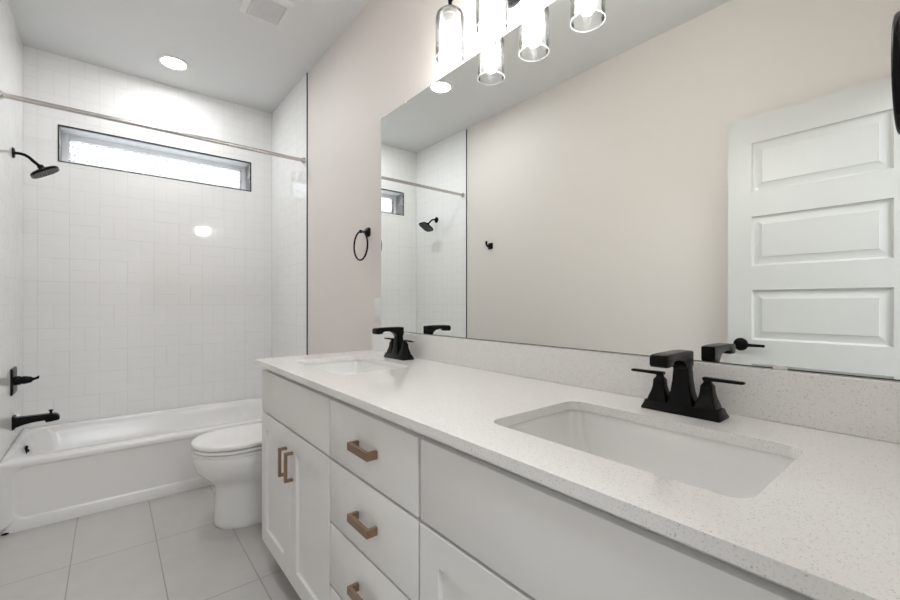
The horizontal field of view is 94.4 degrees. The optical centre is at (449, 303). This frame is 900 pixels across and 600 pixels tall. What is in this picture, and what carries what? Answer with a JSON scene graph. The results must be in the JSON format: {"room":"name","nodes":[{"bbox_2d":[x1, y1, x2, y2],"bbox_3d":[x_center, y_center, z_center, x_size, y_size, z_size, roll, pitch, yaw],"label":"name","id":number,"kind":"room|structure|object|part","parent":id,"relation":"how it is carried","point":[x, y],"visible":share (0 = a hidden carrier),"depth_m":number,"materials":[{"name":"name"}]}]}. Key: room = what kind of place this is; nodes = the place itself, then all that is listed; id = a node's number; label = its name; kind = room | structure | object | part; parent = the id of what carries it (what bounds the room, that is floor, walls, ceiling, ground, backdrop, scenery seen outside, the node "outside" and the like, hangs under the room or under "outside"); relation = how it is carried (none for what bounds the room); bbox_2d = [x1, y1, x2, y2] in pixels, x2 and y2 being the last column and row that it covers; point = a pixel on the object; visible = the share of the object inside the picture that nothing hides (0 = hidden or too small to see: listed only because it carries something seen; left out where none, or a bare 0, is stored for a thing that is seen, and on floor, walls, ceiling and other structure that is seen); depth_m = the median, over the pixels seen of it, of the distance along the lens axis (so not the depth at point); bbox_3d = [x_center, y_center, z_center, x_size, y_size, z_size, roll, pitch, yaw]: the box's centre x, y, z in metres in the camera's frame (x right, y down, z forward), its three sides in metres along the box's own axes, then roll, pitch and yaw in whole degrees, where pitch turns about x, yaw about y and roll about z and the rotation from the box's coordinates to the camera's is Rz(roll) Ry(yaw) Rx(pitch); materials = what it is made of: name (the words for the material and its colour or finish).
{"room":"bathroom","nodes":[
{"label":"bathroom","id":0,"kind":"room"},
{"bbox_2d":[0,0,22,461],"bbox_3d":[-1.601,-0.251,1.183,0.126,2.787,4.098,0,0,-39],"label":"wall","id":1,"kind":"structure","parent":0,"point":[11,46],"depth_m":2.32,"materials":[{"name":"white tile"}]},
{"bbox_2d":[10,366,38,395],"bbox_3d":[-2.447,0.443,2.405,0.108,0.152,0.152,0,0,-39],"label":"shower valve","id":2,"kind":"object","parent":1,"relation":"attached to","point":[15,380],"visible":1,"depth_m":2.37,"materials":[{"name":"black metal"}]},
{"bbox_2d":[12,147,58,178],"bbox_3d":[-2.414,-0.809,2.431,0.193,0.157,0.140,0,0,-39],"label":"showerhead","id":3,"kind":"object","parent":1,"relation":"attached to","point":[42,171],"visible":1,"depth_m":2.42,"materials":[{"name":"black metal"}]},
{"bbox_3d":[-2.442,-0.833,2.408,0.105,0.068,0.017,0,0,-39],"label":"arm","id":4,"kind":"part","parent":3,"relation":"part of","materials":[{"name":"black metal"}]},
{"bbox_3d":[-2.384,-0.767,2.456,0.106,0.067,0.124,0,0,-39],"label":"nozzle plate","id":5,"kind":"part","parent":3,"relation":"part of","materials":[{"name":"grey metal"}]},
{"bbox_2d":[12,409,59,429],"bbox_3d":[-2.413,0.674,2.432,0.196,0.088,0.070,0,0,-39],"label":"tub spout","id":6,"kind":"object","parent":1,"relation":"attached to","point":[17,421],"visible":1,"depth_m":2.41,"materials":[{"name":"black metal"}]},
{"bbox_2d":[0,90,304,163],"bbox_3d":[-1.639,-1.030,2.528,1.516,0.044,0.044,0,0,-39],"label":"shower rod","id":7,"kind":"object","parent":1,"relation":"attached to","point":[2,95],"visible":1,"depth_m":2.39,"materials":[{"name":"silver metal"}]},
{"bbox_2d":[23,45,271,428],"bbox_3d":[-2.197,-0.251,3.212,1.529,2.787,0.200,0,0,-39],"label":"wall","id":8,"kind":"structure","parent":0,"point":[142,293],"depth_m":3.01,"materials":[{"name":"white tile"}]},
{"bbox_2d":[59,126,249,190],"bbox_3d":[-2.198,-1.062,3.210,1.176,0.232,0.173,0,0,-39],"label":"window","id":9,"kind":"structure","parent":8,"relation":"in","point":[104,142],"depth_m":3.18,"materials":[{"name":"white glass"}]},
{"bbox_3d":[-2.233,-1.062,3.253,1.096,0.152,0.005,0,0,-39],"label":"pane","id":10,"kind":"part","parent":9,"relation":"part of","materials":[{"name":"clear glass"}]},
{"bbox_2d":[58,124,250,191],"bbox_3d":[-2.139,-1.062,3.137,1.190,0.246,0.014,0,0,-39],"label":"trim","id":11,"kind":"structure","parent":8,"relation":"attached to","point":[58,124],"depth_m":3.06,"materials":[{"name":"black metal"}]},
{"bbox_2d":[0,484,300,599],"bbox_3d":[-0.364,1.202,0.785,3.540,0.120,6.278,0,0,-39],"label":"floor","id":12,"kind":"structure","parent":0,"point":[169,547],"depth_m":1.86,"materials":[{"name":"tile"}]},
{"bbox_2d":[0,396,263,535],"bbox_3d":[-1.881,0.968,2.825,1.517,0.350,0.797,0,0,-39],"label":"bathtub","id":13,"kind":"object","parent":12,"relation":"on","point":[51,473],"visible":0.66,"depth_m":2.39,"materials":[{"name":"white ceramic"}]},
{"bbox_2d":[191,422,261,528],"bbox_3d":[-0.996,0.759,2.317,0.761,0.766,0.450,0,0,-39],"label":"toilet","id":14,"kind":"object","parent":12,"relation":"on","point":[229,458],"visible":0.45,"depth_m":2.11,"materials":[{"name":"white ceramic"}]},
{"bbox_3d":[-1.093,0.707,2.238,0.512,0.026,0.382,0,0,-39],"label":"lid","id":15,"kind":"part","parent":14,"relation":"part of","materials":[{"name":"white plastic"}]},
{"bbox_3d":[-1.095,0.733,2.236,0.498,0.018,0.380,0,0,-39],"label":"seat","id":16,"kind":"part","parent":14,"relation":"part of","materials":[{"name":"white plastic"}]},
{"bbox_2d":[262,369,335,599],"bbox_3d":[-0.387,0.706,1.724,0.605,0.874,0.732,0,0,-39],"label":"vanity cabinet","id":17,"kind":"object","parent":12,"relation":"on","point":[296,458],"visible":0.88,"depth_m":1.50,"materials":[{"name":"white paint"}]},
{"bbox_3d":[-0.706,0.756,1.700,0.018,0.564,0.364,0,0,-39],"label":"cabinet door","id":18,"kind":"part","parent":17,"relation":"part of","materials":[{"name":"white paint"}]},
{"bbox_3d":[-0.631,0.597,1.568,0.031,0.107,0.012,0,0,-39],"label":"handle","id":19,"kind":"part","parent":17,"relation":"part of","materials":[{"name":"beige metal"}]},
{"bbox_3d":[-0.588,0.597,1.516,0.031,0.107,0.012,0,0,-39],"label":"handle","id":20,"kind":"part","parent":17,"relation":"part of","materials":[{"name":"beige metal"}]},
{"bbox_3d":[-0.475,0.756,1.416,0.018,0.564,0.362,0,0,-39],"label":"cabinet door","id":21,"kind":"part","parent":17,"relation":"part of","materials":[{"name":"white paint"}]},
{"bbox_2d":[330,398,425,599],"bbox_3d":[-0.006,0.706,1.257,0.605,0.874,0.471,0,0,-39],"label":"drawers","id":22,"kind":"object","parent":12,"relation":"on","point":[375,465],"visible":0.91,"depth_m":1.05,"materials":[{"name":"white paint"}]},
{"bbox_3d":[-0.210,0.949,1.092,0.018,0.180,0.465,0,0,-39],"label":"drawer","id":23,"kind":"part","parent":22,"relation":"part of","materials":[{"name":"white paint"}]},
{"bbox_3d":[-0.228,0.762,1.074,0.031,0.021,0.110,0,0,-39],"label":"handle","id":24,"kind":"part","parent":22,"relation":"part of","materials":[{"name":"beige metal"}]},
{"bbox_3d":[-0.228,0.570,1.074,0.031,0.021,0.110,0,0,-39],"label":"handle","id":25,"kind":"part","parent":22,"relation":"part of","materials":[{"name":"beige metal"}]},
{"bbox_3d":[-0.228,0.380,1.074,0.031,0.021,0.110,0,0,-39],"label":"handle","id":26,"kind":"part","parent":22,"relation":"part of","materials":[{"name":"beige metal"}]},
{"bbox_3d":[-0.210,0.759,1.092,0.018,0.183,0.465,0,0,-39],"label":"drawer","id":27,"kind":"part","parent":22,"relation":"part of","materials":[{"name":"white paint"}]},
{"bbox_3d":[-0.210,0.567,1.092,0.018,0.185,0.465,0,0,-39],"label":"drawer","id":28,"kind":"part","parent":22,"relation":"part of","materials":[{"name":"white paint"}]},
{"bbox_3d":[-0.210,0.380,1.092,0.018,0.174,0.465,0,0,-39],"label":"drawer","id":29,"kind":"part","parent":22,"relation":"part of","materials":[{"name":"white paint"}]},
{"bbox_2d":[420,436,817,599],"bbox_3d":[0.375,0.706,0.790,0.605,0.874,0.734,0,0,-39],"label":"vanity cabinet","id":30,"kind":"object","parent":12,"relation":"on","point":[489,531],"visible":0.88,"depth_m":0.65,"materials":[{"name":"white paint"}]},
{"bbox_3d":[0.055,0.756,0.767,0.018,0.564,0.360,0,0,-39],"label":"cabinet door","id":31,"kind":"part","parent":30,"relation":"part of","materials":[{"name":"white paint"}]},
{"bbox_2d":[255,350,899,599],"bbox_3d":[-0.010,0.258,1.268,0.596,0.021,1.964,0,0,-39],"label":"countertop","id":32,"kind":"structure","parent":30,"relation":"on","point":[827,527],"depth_m":0.61,"materials":[{"name":"white stone"}]},
{"bbox_2d":[309,360,397,374],"bbox_3d":[-0.404,0.344,1.702,0.354,0.150,0.508,0,0,-39],"label":"sink","id":33,"kind":"object","parent":32,"relation":"in","point":[354,366],"visible":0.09,"depth_m":1.91,"materials":[{"name":"white ceramic"}]},
{"bbox_2d":[372,327,414,360],"bbox_3d":[-0.267,0.176,1.842,0.153,0.141,0.237,0,0,-39],"label":"faucet","id":34,"kind":"object","parent":32,"relation":"on","point":[398,348],"visible":1,"depth_m":1.84,"materials":[{"name":"black metal"}]},
{"bbox_3d":[-0.270,0.166,1.840,0.146,0.122,0.056,0,0,-39],"label":"spout","id":35,"kind":"part","parent":34,"relation":"part of","materials":[{"name":"black metal"}]},
{"bbox_3d":[-0.263,0.197,1.911,0.043,0.059,0.043,0,0,-39],"label":"handle","id":36,"kind":"part","parent":34,"relation":"part of","materials":[{"name":"black metal"}]},
{"bbox_3d":[-0.231,0.236,1.871,0.060,0.021,0.165,0,0,-39],"label":"plate","id":37,"kind":"part","parent":34,"relation":"part of","materials":[{"name":"black metal"}]},
{"bbox_3d":[-0.199,0.197,1.832,0.043,0.059,0.043,0,0,-39],"label":"handle","id":38,"kind":"part","parent":34,"relation":"part of","materials":[{"name":"black metal"}]},
{"bbox_2d":[506,410,794,497],"bbox_3d":[0.342,0.344,0.788,0.354,0.150,0.510,0,0,-39],"label":"sink","id":39,"kind":"object","parent":32,"relation":"in","point":[722,468],"visible":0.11,"depth_m":0.88,"materials":[{"name":"white ceramic"}]},
{"bbox_2d":[631,350,745,422],"bbox_3d":[0.491,0.176,0.913,0.153,0.141,0.237,0,0,-39],"label":"faucet","id":40,"kind":"object","parent":32,"relation":"on","point":[682,399],"visible":1,"depth_m":0.92,"materials":[{"name":"black metal"}]},
{"bbox_3d":[0.476,0.164,1.004,0.015,0.008,0.077,0,0,-39],"label":"lever","id":41,"kind":"part","parent":40,"relation":"part of","materials":[{"name":"black metal"}]},
{"bbox_3d":[0.495,0.197,0.982,0.043,0.059,0.043,0,0,-39],"label":"handle","id":42,"kind":"part","parent":40,"relation":"part of","materials":[{"name":"black metal"}]},
{"bbox_3d":[0.488,0.166,0.911,0.146,0.122,0.056,0,0,-39],"label":"spout","id":43,"kind":"part","parent":40,"relation":"part of","materials":[{"name":"black metal"}]},
{"bbox_3d":[0.527,0.236,0.943,0.060,0.021,0.165,0,0,-39],"label":"plate","id":44,"kind":"part","parent":40,"relation":"part of","materials":[{"name":"black metal"}]},
{"bbox_3d":[0.559,0.197,0.903,0.043,0.059,0.043,0,0,-39],"label":"handle","id":45,"kind":"part","parent":40,"relation":"part of","materials":[{"name":"black metal"}]},
{"bbox_3d":[0.578,0.164,0.880,0.015,0.008,0.077,0,0,-39],"label":"lever","id":46,"kind":"part","parent":40,"relation":"part of","materials":[{"name":"black metal"}]},
{"bbox_2d":[8,0,369,113],"bbox_3d":[-0.364,-1.704,0.785,3.540,0.120,6.278,0,0,-39],"label":"ceiling","id":47,"kind":"structure","parent":0,"point":[232,55],"depth_m":2.60,"materials":[{"name":"white paint"}]},
{"bbox_2d":[156,54,189,70],"bbox_3d":[-1.889,-1.640,2.847,0.192,0.008,0.192,0,0,-39],"label":"recessed light","id":48,"kind":"object","parent":47,"relation":"in","point":[169,61],"visible":1,"depth_m":2.83,"materials":[{"name":"white plastic"}]},
{"bbox_2d":[239,0,293,26],"bbox_3d":[-1.018,-1.633,2.308,0.225,0.022,0.245,0,0,-39],"label":"exhaust fan","id":49,"kind":"object","parent":47,"relation":"attached to","point":[274,12],"visible":1,"depth_m":2.31,"materials":[{"name":"white plastic"}]},
{"bbox_2d":[247,0,285,23],"bbox_3d":[-1.018,-1.626,2.308,0.161,0.004,0.176,0,0,-39],"label":"grille","id":50,"kind":"object","parent":49,"relation":"attached to","point":[270,11],"depth_m":2.31,"materials":[{"name":"white plastic"}]},
{"bbox_2d":[272,0,896,380],"bbox_3d":[-0.328,-0.251,2.222,0.126,2.787,4.098,0,0,-39],"label":"wall","id":51,"kind":"structure","parent":0,"point":[385,57],"depth_m":2.51,"materials":[{"name":"white paint"}]},
{"bbox_2d":[306,73,307,354],"bbox_3d":[-1.020,-0.251,2.974,0.007,2.787,0.006,0,0,-39],"label":"trim","id":52,"kind":"structure","parent":51,"relation":"attached to","point":[306,73],"depth_m":2.97,"materials":[{"name":"black"}]},
{"bbox_2d":[353,227,370,260],"bbox_3d":[-0.467,-0.321,2.258,0.054,0.184,0.164,0,0,-39],"label":"towel ring","id":53,"kind":"object","parent":51,"relation":"attached to","point":[367,232],"visible":1,"depth_m":2.25,"materials":[{"name":"black metal"}]},
{"bbox_2d":[374,299,380,320],"bbox_3d":[-0.380,0.035,2.188,0.008,0.118,0.070,0,0,-39],"label":"wall plate","id":54,"kind":"object","parent":51,"relation":"attached to","point":[377,302],"visible":1,"depth_m":2.18,"materials":[{"name":"white plastic"}]},
{"bbox_2d":[375,303,378,315],"bbox_3d":[-0.383,0.035,2.187,0.002,0.068,0.034,0,0,-39],"label":"outlet","id":55,"kind":"object","parent":54,"relation":"attached to","point":[376,304],"depth_m":2.18,"materials":[{"name":"white plastic"}]},
{"bbox_2d":[435,0,549,66],"bbox_3d":[0.162,-1.037,1.398,0.167,0.259,0.550,0,0,-39],"label":"vanity light","id":56,"kind":"object","parent":51,"relation":"attached to","point":[450,14],"visible":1,"depth_m":1.52,"materials":[{"name":"glass"}]},
{"bbox_3d":[0.000,-0.984,1.550,0.059,0.109,0.059,0,0,-39],"label":"bulb","id":57,"kind":"part","parent":56,"relation":"part of","materials":[{"name":"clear glass"}]},
{"bbox_2d":[443,7,457,27],"bbox_3d":[0.000,-1.068,1.550,0.056,0.056,0.056,0,0,-39],"label":"bulb","id":58,"kind":"object","parent":56,"relation":"attached to","point":[450,14],"depth_m":1.53,"materials":[{"name":"white glass"}]},
{"bbox_3d":[0.000,-1.000,1.550,0.108,0.175,0.108,0,0,-39],"label":"lamp shade","id":59,"kind":"part","parent":56,"relation":"part of","materials":[{"name":"clear glass"}]},
{"bbox_3d":[0.139,-0.984,1.380,0.059,0.109,0.059,0,0,-39],"label":"bulb","id":60,"kind":"part","parent":56,"relation":"part of","materials":[{"name":"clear glass"}]},
{"bbox_3d":[0.139,-1.000,1.380,0.108,0.175,0.108,0,0,-39],"label":"lamp shade","id":61,"kind":"part","parent":56,"relation":"part of","materials":[{"name":"clear glass"}]},
{"bbox_2d":[372,332,899,443],"bbox_3d":[0.214,0.193,1.450,0.020,0.108,1.964,0,0,-39],"label":"backsplash","id":62,"kind":"structure","parent":51,"relation":"attached to","point":[869,408],"depth_m":0.93,"materials":[{"name":"white stone"}]},
{"bbox_2d":[381,0,899,380],"bbox_3d":[0.235,-0.413,1.433,0.010,1.103,1.868,0,0,-39],"label":"mirror","id":63,"kind":"object","parent":51,"relation":"attached to","point":[718,181],"visible":0.97,"depth_m":1.06,"materials":[{"name":"grey mirror"}]},
{"bbox_3d":[0.291,-0.251,0.164,1.529,2.787,0.126,0,0,-39],"label":"wall","id":64,"kind":"structure","parent":0,"visible":0},
{"bbox_2d":[891,11,899,134],"bbox_3d":[0.649,-0.332,0.572,0.164,0.184,0.054,0,0,-39],"label":"towel ring","id":65,"kind":"object","parent":64,"relation":"attached to","point":[895,33],"visible":1,"depth_m":0.54,"materials":[{"name":"black metal"}]}
]}

